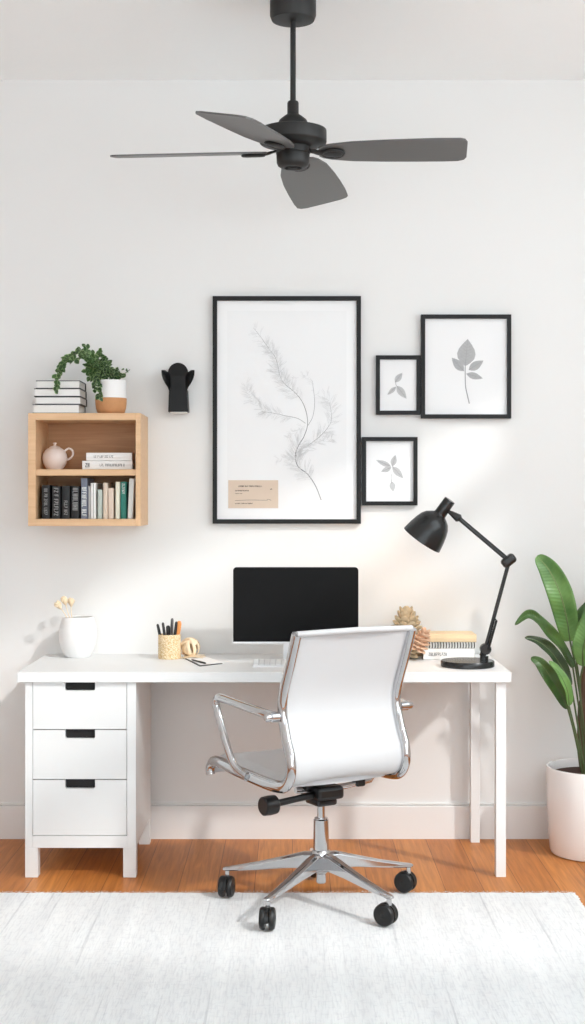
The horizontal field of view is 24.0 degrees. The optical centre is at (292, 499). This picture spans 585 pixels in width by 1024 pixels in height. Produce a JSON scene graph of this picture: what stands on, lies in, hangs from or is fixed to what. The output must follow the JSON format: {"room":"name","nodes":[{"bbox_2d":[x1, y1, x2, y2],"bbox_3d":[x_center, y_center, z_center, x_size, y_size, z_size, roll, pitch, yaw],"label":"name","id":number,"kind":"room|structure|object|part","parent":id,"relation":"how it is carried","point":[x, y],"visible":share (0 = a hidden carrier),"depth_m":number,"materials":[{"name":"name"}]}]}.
{"room":"home office","nodes":[
{"label":"home office","id":0,"kind":"room"},
{"bbox_2d":[0,80,584,802],"bbox_3d":[1.400,-0.241,5.650,9.040,3.235,0.120,0,0,0],"label":"wall","id":1,"kind":"structure","parent":0,"point":[127,258],"depth_m":5.59,"materials":[{"name":"white paint"}]},
{"bbox_2d":[28,413,147,525],"bbox_3d":[-0.806,-0.118,5.454,0.436,0.438,0.272,0,0,0],"label":"wall shelf","id":2,"kind":"object","parent":1,"relation":"attached to","point":[84,433],"visible":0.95,"depth_m":5.39,"materials":[{"name":"brown wood"}]},
{"bbox_2d":[42,485,55,518],"bbox_3d":[-0.962,0.007,5.442,0.032,0.131,0.182,0,0,0],"label":"book","id":3,"kind":"object","parent":2,"relation":"in","point":[46,489],"visible":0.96,"depth_m":5.35,"materials":[{"name":"grey paper"}]},
{"bbox_2d":[52,486,61,518],"bbox_3d":[-0.922,0.010,5.446,0.035,0.126,0.182,0,0,0],"label":"book","id":4,"kind":"object","parent":2,"relation":"in","point":[56,490],"visible":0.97,"depth_m":5.36,"materials":[{"name":"grey paper"}]},
{"bbox_2d":[42,442,73,468],"bbox_3d":[-0.937,-0.174,5.452,0.112,0.110,0.099,0,0,-33],"label":"teapot","id":5,"kind":"object","parent":2,"relation":"on","point":[54,457],"visible":0.87,"depth_m":5.42,"materials":[{"name":"ceramic"}]},
{"bbox_3d":[-0.885,-0.181,5.444,0.040,0.053,0.010,0,0,13],"label":"handle","id":6,"kind":"part","parent":5,"relation":"part of","materials":[{"name":"ceramic"}]},
{"bbox_2d":[32,404,85,412],"bbox_3d":[-0.919,-0.355,5.418,0.183,0.034,0.161,0,0,0],"label":"book","id":7,"kind":"object","parent":2,"relation":"on","point":[38,408],"visible":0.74,"depth_m":5.34,"materials":[{"name":"white paper"}]},
{"bbox_2d":[36,397,86,406],"bbox_3d":[-0.912,-0.387,5.425,0.179,0.030,0.161,0,0,0],"label":"book","id":8,"kind":"object","parent":7,"relation":"on","point":[82,401],"visible":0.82,"depth_m":5.35,"materials":[{"name":"white paper"}]},
{"bbox_2d":[34,388,86,398],"bbox_3d":[-0.915,-0.418,5.420,0.181,0.031,0.161,0,0,0],"label":"book","id":9,"kind":"object","parent":8,"relation":"on","point":[39,392],"visible":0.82,"depth_m":5.34,"materials":[{"name":"white paper"}]},
{"bbox_2d":[36,380,85,390],"bbox_3d":[-0.913,-0.450,5.426,0.171,0.031,0.161,0,0,0],"label":"book","id":10,"kind":"object","parent":9,"relation":"on","point":[40,383],"visible":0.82,"depth_m":5.35,"materials":[{"name":"white paper"}]},
{"bbox_2d":[62,486,70,518],"bbox_3d":[-0.884,0.009,5.442,0.032,0.128,0.182,0,0,0],"label":"book","id":11,"kind":"object","parent":2,"relation":"in","point":[66,490],"visible":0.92,"depth_m":5.35,"materials":[{"name":"grey paper"}]},
{"bbox_2d":[71,486,80,518],"bbox_3d":[-0.848,0.010,5.446,0.033,0.126,0.182,0,0,0],"label":"book","id":12,"kind":"object","parent":2,"relation":"in","point":[75,490],"visible":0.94,"depth_m":5.36,"materials":[{"name":"grey paper"}]},
{"bbox_2d":[81,478,93,518],"bbox_3d":[-0.812,-0.006,5.442,0.026,0.158,0.182,0,0,0],"label":"book","id":13,"kind":"object","parent":2,"relation":"in","point":[85,482],"visible":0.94,"depth_m":5.35,"materials":[{"name":"paper"}]},
{"bbox_2d":[88,486,90,518],"bbox_3d":[-0.793,0.009,5.447,0.008,0.128,0.180,0,0,0],"label":"book","id":14,"kind":"object","parent":2,"relation":"in","point":[89,487],"visible":0.49,"depth_m":5.36,"materials":[{"name":"grey paper"}]},
{"bbox_2d":[52,344,128,412],"bbox_3d":[-0.784,-0.476,5.373,0.291,0.277,0.165,0,0,0],"label":"trailing plant","id":15,"kind":"object","parent":2,"relation":"on","point":[111,393],"visible":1,"depth_m":5.34,"materials":[{"name":"green plant"}]},
{"bbox_3d":[-0.713,-0.434,5.393,0.123,0.070,0.123,0,0,0],"label":"pot","id":16,"kind":"part","parent":15,"relation":"part of","materials":[{"name":"white ceramic"}]},
{"bbox_3d":[-0.713,-0.368,5.393,0.123,0.062,0.123,0,0,0],"label":"pot","id":17,"kind":"part","parent":15,"relation":"part of","materials":[{"name":"ceramic"}]},
{"bbox_3d":[-0.801,-0.118,5.584,0.387,0.383,0.012,0,0,0],"label":"panel","id":18,"kind":"part","parent":2,"relation":"part of","materials":[{"name":"brown wood"}]},
{"bbox_2d":[91,483,101,518],"bbox_3d":[-0.777,0.003,5.442,0.021,0.139,0.182,0,0,0],"label":"book","id":19,"kind":"object","parent":2,"relation":"in","point":[95,487],"visible":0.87,"depth_m":5.35,"materials":[{"name":"white paper"}]},
{"bbox_2d":[98,490,102,518],"bbox_3d":[-0.751,0.016,5.447,0.019,0.113,0.181,0,0,0],"label":"book","id":20,"kind":"object","parent":2,"relation":"in","point":[100,492],"visible":0.59,"depth_m":5.36,"materials":[{"name":"paper"}]},
{"bbox_2d":[103,483,113,518],"bbox_3d":[-0.730,0.003,5.442,0.017,0.140,0.181,0,0,0],"label":"book","id":21,"kind":"object","parent":2,"relation":"in","point":[106,486],"visible":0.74,"depth_m":5.35,"materials":[{"name":"beige paper"}]},
{"bbox_2d":[82,461,135,468],"bbox_3d":[-0.724,-0.137,5.447,0.195,0.034,0.162,0,0,0],"label":"book","id":22,"kind":"object","parent":2,"relation":"on","point":[85,464],"visible":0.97,"depth_m":5.37,"materials":[{"name":"grey paper"}]},
{"bbox_2d":[86,453,135,461],"bbox_3d":[-0.717,-0.170,5.447,0.178,0.031,0.157,0,0,0],"label":"book","id":23,"kind":"object","parent":22,"relation":"on","point":[89,456],"visible":0.95,"depth_m":5.37,"materials":[{"name":"grey paper"}]},
{"bbox_2d":[108,488,115,518],"bbox_3d":[-0.709,0.013,5.447,0.021,0.120,0.181,0,0,0],"label":"book","id":24,"kind":"object","parent":2,"relation":"in","point":[111,491],"visible":0.8,"depth_m":5.36,"materials":[{"name":"beige paper"}]},
{"bbox_2d":[116,482,120,518],"bbox_3d":[-0.682,0.001,5.442,0.017,0.144,0.181,0,0,0],"label":"book","id":25,"kind":"object","parent":2,"relation":"in","point":[118,484],"visible":0.63,"depth_m":5.35,"materials":[{"name":"beige paper"}]},
{"bbox_2d":[121,482,128,518],"bbox_3d":[-0.660,0.001,5.446,0.022,0.144,0.182,0,0,0],"label":"book","id":26,"kind":"object","parent":2,"relation":"in","point":[124,485],"visible":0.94,"depth_m":5.36,"materials":[{"name":"teal paper"}]},
{"bbox_2d":[128,479,135,518],"bbox_3d":[-0.630,-0.005,5.442,0.028,0.157,0.181,0,0,0],"label":"book","id":27,"kind":"object","parent":2,"relation":"in","point":[132,482],"visible":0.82,"depth_m":5.35,"materials":[{"name":"white paper"}]},
{"bbox_2d":[161,363,194,413],"bbox_3d":[-0.458,-0.452,5.540,0.133,0.205,0.100,0,0,0],"label":"wall sconce","id":28,"kind":"object","parent":1,"relation":"attached to","point":[177,379],"visible":1,"depth_m":5.51,"materials":[{"name":"black metal"}]},
{"bbox_2d":[170,412,187,413],"bbox_3d":[-0.458,-0.352,5.542,0.068,0.004,0.057,0,0,0],"label":"diffuser","id":29,"kind":"object","parent":28,"relation":"attached to","point":[170,412],"depth_m":5.55,"materials":[{"name":"white"}]},
{"bbox_2d":[0,803,548,838],"bbox_3d":[1.400,1.304,5.582,8.800,0.143,0.016,0,0,0],"label":"baseboard","id":30,"kind":"structure","parent":1,"relation":"attached to","point":[168,820],"depth_m":5.58,"materials":[{"name":"white paint"}]},
{"bbox_2d":[213,296,360,523],"bbox_3d":[-0.023,-0.365,5.577,0.601,0.922,0.025,0,0,0],"label":"picture frame","id":31,"kind":"object","parent":1,"relation":"attached to","point":[287,369],"visible":1,"depth_m":5.58,"materials":[{"name":"black wood"}]},
{"bbox_2d":[235,486,270,503],"bbox_3d":[-0.158,-0.021,5.575,0.151,0.075,0.001,0,0,0],"label":"label","id":32,"kind":"object","parent":31,"relation":"attached to","point":[238,486],"depth_m":5.57,"materials":[{"name":"beige paper"}]},
{"bbox_2d":[227,311,345,508],"bbox_3d":[-0.023,-0.365,5.576,0.484,0.805,0.002,0,0,0],"label":"print","id":33,"kind":"object","parent":31,"relation":"attached to","point":[286,370],"depth_m":5.58,"materials":[{"name":"grey paper"}]},
{"bbox_2d":[362,437,417,504],"bbox_3d":[0.395,-0.117,5.577,0.224,0.277,0.025,0,0,0],"label":"picture frame","id":34,"kind":"object","parent":1,"relation":"attached to","point":[389,464],"visible":1,"depth_m":5.58,"materials":[{"name":"black wood"}]},
{"bbox_2d":[376,355,420,414],"bbox_3d":[0.429,-0.466,5.577,0.181,0.240,0.023,0,0,0],"label":"picture frame","id":35,"kind":"object","parent":1,"relation":"attached to","point":[398,377],"visible":1,"depth_m":5.58,"materials":[{"name":"black wood"}]},
{"bbox_2d":[380,360,415,410],"bbox_3d":[0.429,-0.466,5.583,0.148,0.208,0.011,0,0,0],"label":"print","id":36,"kind":"object","parent":35,"relation":"attached to","point":[397,377],"depth_m":5.58,"materials":[{"name":"grey paper"}]},
{"bbox_2d":[421,314,510,418],"bbox_3d":[0.704,-0.541,5.577,0.365,0.421,0.025,0,0,0],"label":"picture frame","id":37,"kind":"object","parent":1,"relation":"attached to","point":[466,358],"visible":1,"depth_m":5.58,"materials":[{"name":"white paper"}]},
{"bbox_2d":[0,0,584,79],"bbox_3d":[1.400,-1.734,1.790,8.800,0.050,7.600,0,0,0],"label":"ceiling","id":38,"kind":"structure","parent":0,"point":[40,39],"depth_m":5.11,"materials":[{"name":"white paint"}]},
{"bbox_2d":[110,0,467,208],"bbox_3d":[-0.034,-1.411,4.673,1.022,0.595,0.911,0,0,-34],"label":"ceiling fan","id":39,"kind":"object","parent":38,"relation":"hanging from","point":[308,181],"visible":1,"depth_m":4.61,"materials":[{"name":"black metal"}]},
{"bbox_3d":[-0.350,-1.172,4.675,0.530,0.041,0.168,0,0,0],"label":"blade","id":40,"kind":"part","parent":39,"relation":"part of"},
{"bbox_3d":[-0.129,-1.175,4.375,0.201,0.048,0.432,0,0,25],"label":"blade","id":41,"kind":"part","parent":39,"relation":"part of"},
{"bbox_3d":[0.071,-1.150,4.996,0.200,0.071,0.531,0,0,10],"label":"blade","id":42,"kind":"part","parent":39,"relation":"part of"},
{"bbox_3d":[0.337,-1.174,4.621,0.497,0.040,0.161,0,0,5],"label":"blade","id":43,"kind":"part","parent":39,"relation":"part of","materials":[{"name":"grey wood"}]},
{"bbox_2d":[0,839,584,906],"bbox_3d":[-0.250,1.426,2.450,5.500,0.100,6.520,0,0,0],"label":"floor","id":44,"kind":"structure","parent":0,"point":[167,865],"depth_m":5.16,"materials":[{"name":"orange wood"}]},
{"bbox_2d":[17,654,510,877],"bbox_3d":[-0.103,1.001,5.289,1.796,0.750,0.598,0,0,0],"label":"writing desk","id":45,"kind":"object","parent":44,"relation":"on","point":[88,720],"visible":0.97,"depth_m":5.01,"materials":[{"name":"white paint"}]},
{"bbox_3d":[-0.951,1.322,5.029,0.047,0.108,0.047,0,0,0],"label":"leg","id":46,"kind":"part","parent":45,"relation":"part of","materials":[{"name":"white paint"}]},
{"bbox_2d":[59,616,96,657],"bbox_3d":[-0.855,0.546,5.478,0.151,0.160,0.151,0,0,0],"label":"vase","id":47,"kind":"object","parent":45,"relation":"on","point":[77,634],"visible":1,"depth_m":5.42,"materials":[{"name":"white ceramic"}]},
{"bbox_2d":[54,600,66,617],"bbox_3d":[-0.898,0.501,5.449,0.095,0.206,0.033,0,0,0],"label":"dried flower","id":48,"kind":"object","parent":47,"relation":"in","point":[57,604],"visible":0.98,"depth_m":5.44,"materials":[{"name":"beige plant"}]},
{"bbox_2d":[61,596,69,617],"bbox_3d":[-0.882,0.493,5.478,0.086,0.222,0.030,0,0,0],"label":"dried flower","id":49,"kind":"object","parent":47,"relation":"in","point":[63,598],"visible":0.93,"depth_m":5.47,"materials":[{"name":"beige plant"}]},
{"bbox_2d":[67,597,74,616],"bbox_3d":[-0.865,0.497,5.501,0.081,0.214,0.029,0,0,19],"label":"dried flower","id":50,"kind":"object","parent":47,"relation":"in","point":[70,601],"visible":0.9,"depth_m":5.50,"materials":[{"name":"beige plant"}]},
{"bbox_3d":[-0.775,1.121,5.016,0.341,0.201,0.018,0,0,0],"label":"drawer","id":51,"kind":"part","parent":45,"relation":"part of","materials":[{"name":"white paint"}]},
{"bbox_3d":[-0.775,0.928,5.016,0.341,0.178,0.018,0,0,0],"label":"drawer","id":52,"kind":"part","parent":45,"relation":"part of","materials":[{"name":"white paint"}]},
{"bbox_3d":[-0.775,0.750,5.016,0.341,0.171,0.018,0,0,0],"label":"drawer","id":53,"kind":"part","parent":45,"relation":"part of","materials":[{"name":"white paint"}]},
{"bbox_3d":[-0.774,1.038,5.027,0.115,0.034,0.003,0,0,0],"label":"finger pull","id":54,"kind":"part","parent":45,"relation":"part of","materials":[{"name":"black"}]},
{"bbox_3d":[-0.774,0.681,5.027,0.115,0.034,0.003,0,0,0],"label":"finger pull","id":55,"kind":"part","parent":45,"relation":"part of","materials":[{"name":"black plastic"}]},
{"bbox_3d":[-0.774,0.856,5.027,0.115,0.034,0.003,0,0,0],"label":"finger pull","id":56,"kind":"part","parent":45,"relation":"part of","materials":[{"name":"black plastic"}]},
{"bbox_3d":[-0.594,1.322,5.029,0.047,0.108,0.047,0,0,0],"label":"leg","id":57,"kind":"part","parent":45,"relation":"part of","materials":[{"name":"white paint"}]},
{"bbox_3d":[-0.592,1.322,5.508,0.044,0.108,0.045,0,0,0],"label":"leg","id":58,"kind":"part","parent":45,"relation":"part of","materials":[{"name":"white paint"}]},
{"bbox_2d":[158,633,180,659],"bbox_3d":[-0.486,0.578,5.425,0.090,0.096,0.090,0,0,0],"label":"pencil cup","id":59,"kind":"object","parent":45,"relation":"on","point":[169,646],"visible":0.98,"depth_m":5.39,"materials":[{"name":"wicker"}]},
{"bbox_2d":[156,624,160,634],"bbox_3d":[-0.519,0.553,5.414,0.035,0.130,0.013,0,0,-8],"label":"pen","id":60,"kind":"object","parent":59,"relation":"in","point":[157,625],"visible":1,"depth_m":5.41,"materials":[{"name":"black plastic"}]},
{"bbox_2d":[162,622,165,634],"bbox_3d":[-0.501,0.550,5.405,0.027,0.137,0.012,0,0,-18],"label":"pen","id":61,"kind":"object","parent":59,"relation":"in","point":[163,625],"visible":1,"depth_m":5.40,"materials":[{"name":"black plastic"}]},
{"bbox_2d":[166,625,169,634],"bbox_3d":[-0.490,0.557,5.435,0.022,0.122,0.020,0,0,0],"label":"marker","id":62,"kind":"object","parent":59,"relation":"in","point":[167,626],"visible":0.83,"depth_m":5.43,"materials":[{"name":"black plastic"}]},
{"bbox_2d":[170,618,173,634],"bbox_3d":[-0.478,0.542,5.421,0.018,0.152,0.014,0,0,19],"label":"pen","id":63,"kind":"object","parent":59,"relation":"in","point":[172,619],"visible":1,"depth_m":5.42,"materials":[{"name":"grey plastic"}]},
{"bbox_2d":[173,621,177,634],"bbox_3d":[-0.465,0.548,5.408,0.026,0.140,0.013,0,0,18],"label":"pen","id":64,"kind":"object","parent":59,"relation":"in","point":[176,622],"visible":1,"depth_m":5.40,"materials":[{"name":"black plastic"}]},
{"bbox_2d":[177,621,181,634],"bbox_3d":[-0.457,0.550,5.431,0.037,0.145,0.012,0,0,0],"label":"brush","id":65,"kind":"object","parent":59,"relation":"in","point":[179,622],"visible":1,"depth_m":5.43,"materials":[{"name":"orange wood"}]},
{"bbox_2d":[181,637,204,658],"bbox_3d":[-0.395,0.584,5.438,0.104,0.080,0.082,0,0,0],"label":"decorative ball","id":66,"kind":"object","parent":45,"relation":"on","point":[189,642],"visible":1,"depth_m":5.42,"materials":[{"name":"beige wood"}]},
{"bbox_2d":[185,658,221,665],"bbox_3d":[-0.345,0.624,5.325,0.102,0.002,0.312,0,0,-17],"label":"notebook","id":67,"kind":"object","parent":45,"relation":"on","point":[185,658],"visible":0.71,"depth_m":5.22,"materials":[{"name":"grey paper"}]},
{"bbox_2d":[182,656,222,664],"bbox_3d":[-0.346,0.622,5.344,0.102,0.001,0.312,0,0,-18],"label":"note card","id":68,"kind":"object","parent":67,"relation":"on","point":[207,660],"visible":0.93,"depth_m":5.32,"materials":[{"name":"white paper"}]},
{"bbox_2d":[252,659,285,666],"bbox_3d":[0.000,0.616,5.190,0.300,0.019,0.110,0,0,0],"label":"keyboard","id":69,"kind":"object","parent":45,"relation":"on","point":[256,662],"visible":0.39,"depth_m":5.17,"materials":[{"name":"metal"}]},
{"bbox_2d":[233,567,357,659],"bbox_3d":[0.013,0.443,5.350,0.486,0.366,0.180,0,0,0],"label":"computer monitor","id":70,"kind":"object","parent":45,"relation":"on","point":[270,604],"visible":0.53,"depth_m":5.32,"materials":[{"name":"metal"}]},
{"bbox_2d":[391,606,421,657],"bbox_3d":[0.452,0.522,5.442,0.139,0.205,0.140,0,0,0],"label":"pinecone","id":71,"kind":"object","parent":45,"relation":"on","point":[406,615],"visible":0.35,"depth_m":5.41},
{"bbox_2d":[412,627,430,653],"bbox_3d":[0.496,0.546,5.338,0.083,0.105,0.077,0,0,0],"label":"pinecone","id":72,"kind":"object","parent":45,"relation":"on","point":[421,639],"visible":0.95,"depth_m":5.32,"materials":[{"name":"brown plant"}]},
{"bbox_2d":[421,646,474,659],"bbox_3d":[0.612,0.603,5.457,0.200,0.044,0.167,0,0,0],"label":"book","id":73,"kind":"object","parent":45,"relation":"on","point":[431,653],"visible":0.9,"depth_m":5.38,"materials":[{"name":"grey paper"}]},
{"bbox_2d":[426,642,475,647],"bbox_3d":[0.624,0.569,5.448,0.188,0.024,0.154,0,0,0],"label":"spiral notebook","id":74,"kind":"object","parent":73,"relation":"on","point":[432,644],"visible":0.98,"depth_m":5.38,"materials":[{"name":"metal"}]},
{"bbox_2d":[429,631,476,641],"bbox_3d":[0.627,0.542,5.456,0.186,0.030,0.156,0,0,0],"label":"book","id":75,"kind":"object","parent":74,"relation":"on","point":[436,636],"visible":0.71,"depth_m":5.38,"materials":[{"name":"beige paper"}]},
{"bbox_2d":[404,497,516,668],"bbox_3d":[0.632,0.307,5.176,0.421,0.638,0.212,0,0,0],"label":"desk lamp","id":76,"kind":"object","parent":45,"relation":"on","point":[430,528],"visible":1,"depth_m":5.15,"materials":[{"name":"black metal"}]},
{"bbox_3d":[0.504,0.118,5.201,0.166,0.161,0.161,0,0,0],"label":"lamp shade","id":77,"kind":"part","parent":76,"relation":"part of","materials":[{"name":"black metal"}]},
{"bbox_3d":[0.722,0.150,5.170,0.200,0.173,0.013,0,0,0],"label":"arm","id":78,"kind":"part","parent":76,"relation":"part of","materials":[{"name":"black metal"}]},
{"bbox_3d":[0.750,0.505,5.163,0.041,0.127,0.023,0,0,0],"label":"spring rod","id":79,"kind":"part","parent":76,"relation":"part of","materials":[{"name":"black metal"}]},
{"bbox_3d":[0.770,0.398,5.170,0.105,0.337,0.015,0,0,0],"label":"arm","id":80,"kind":"part","parent":76,"relation":"part of","materials":[{"name":"black metal"}]},
{"bbox_3d":[0.734,1.020,5.533,0.036,0.713,0.036,0,0,0],"label":"leg","id":81,"kind":"part","parent":45,"relation":"part of","materials":[{"name":"white paint"}]},
{"bbox_3d":[0.760,1.020,5.028,0.036,0.713,0.036,0,0,0],"label":"leg","id":82,"kind":"part","parent":45,"relation":"part of","materials":[{"name":"white paint"}]},
{"bbox_2d":[0,891,584,1023],"bbox_3d":[-0.505,1.372,3.058,2.997,0.006,3.536,0,0,0],"label":"area rug","id":83,"kind":"object","parent":44,"relation":"on","point":[76,957],"visible":0.96,"depth_m":4.08,"materials":[{"name":"white carpet"}]},
{"bbox_2d":[206,625,416,929],"bbox_3d":[0.090,0.891,4.701,0.694,0.950,0.777,0,0,-30],"label":"office chair","id":84,"kind":"object","parent":83,"relation":"on","point":[339,715],"visible":1,"depth_m":4.56,"materials":[{"name":"silver metal"}]},
{"bbox_3d":[-0.157,0.806,4.603,0.057,0.282,0.405,0,0,-30],"label":"armrest","id":85,"kind":"part","parent":84,"relation":"part of","materials":[{"name":"silver metal"}]},
{"bbox_3d":[-0.141,0.702,4.634,0.030,0.563,0.656,0,0,-30],"label":"rail","id":86,"kind":"part","parent":84,"relation":"part of","materials":[{"name":"silver metal"}]},
{"bbox_3d":[-0.081,1.238,4.711,0.327,0.084,0.046,0,0,14],"label":"leg","id":87,"kind":"part","parent":84,"relation":"part of","materials":[{"name":"silver metal"}]},
{"bbox_3d":[-0.077,1.003,4.512,0.055,0.065,0.065,0,0,-36],"label":"lever knob","id":88,"kind":"part","parent":84,"relation":"part of","materials":[{"name":"black plastic"}]},
{"bbox_3d":[0.000,1.238,4.511,0.046,0.084,0.327,0,0,32],"label":"leg","id":89,"kind":"part","parent":84,"relation":"part of","materials":[{"name":"silver metal"}]},
{"bbox_3d":[0.013,0.996,4.577,0.198,0.037,0.026,0,0,-36],"label":"tilt lever","id":90,"kind":"part","parent":84,"relation":"part of","materials":[{"name":"black plastic"}]},
{"bbox_3d":[0.020,0.939,4.800,0.420,0.080,0.535,0,0,-30],"label":"seat","id":91,"kind":"part","parent":84,"relation":"part of","materials":[{"name":"grey leather"}]},
{"bbox_3d":[0.177,0.676,4.528,0.422,0.512,0.116,0,0,-30],"label":"backrest","id":92,"kind":"part","parent":84,"relation":"part of","materials":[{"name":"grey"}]},
{"bbox_3d":[0.208,0.425,4.475,0.445,0.023,0.025,0,0,-30],"label":"rail","id":93,"kind":"part","parent":84,"relation":"part of","materials":[{"name":"grey"}]},
{"bbox_3d":[0.215,1.238,4.526,0.046,0.084,0.327,0,0,-40],"label":"leg","id":94,"kind":"part","parent":84,"relation":"part of","materials":[{"name":"silver metal"}]},
{"bbox_3d":[0.267,1.238,4.736,0.327,0.084,0.046,0,0,-22],"label":"leg","id":95,"kind":"part","parent":84,"relation":"part of","materials":[{"name":"silver metal"}]},
{"bbox_3d":[0.310,1.285,4.413,0.017,0.034,0.017,0,0,-30],"label":"caster stem","id":96,"kind":"part","parent":84,"relation":"part of","materials":[{"name":"silver metal"}]},
{"bbox_3d":[0.244,0.702,4.856,0.030,0.563,0.656,0,0,-30],"label":"rail","id":97,"kind":"part","parent":84,"relation":"part of","materials":[{"name":"silver metal"}]},
{"bbox_2d":[515,554,584,861],"bbox_3d":[1.113,0.794,5.355,0.519,1.163,0.356,0,0,0],"label":"potted plant","id":98,"kind":"object","parent":44,"relation":"on","point":[565,778],"visible":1,"depth_m":5.29,"materials":[{"name":"green plant"}]},
{"bbox_3d":[1.171,1.207,5.355,0.360,0.338,0.360,0,0,0],"label":"pot","id":99,"kind":"part","parent":98,"relation":"part of","materials":[{"name":"white ceramic"}]}
]}

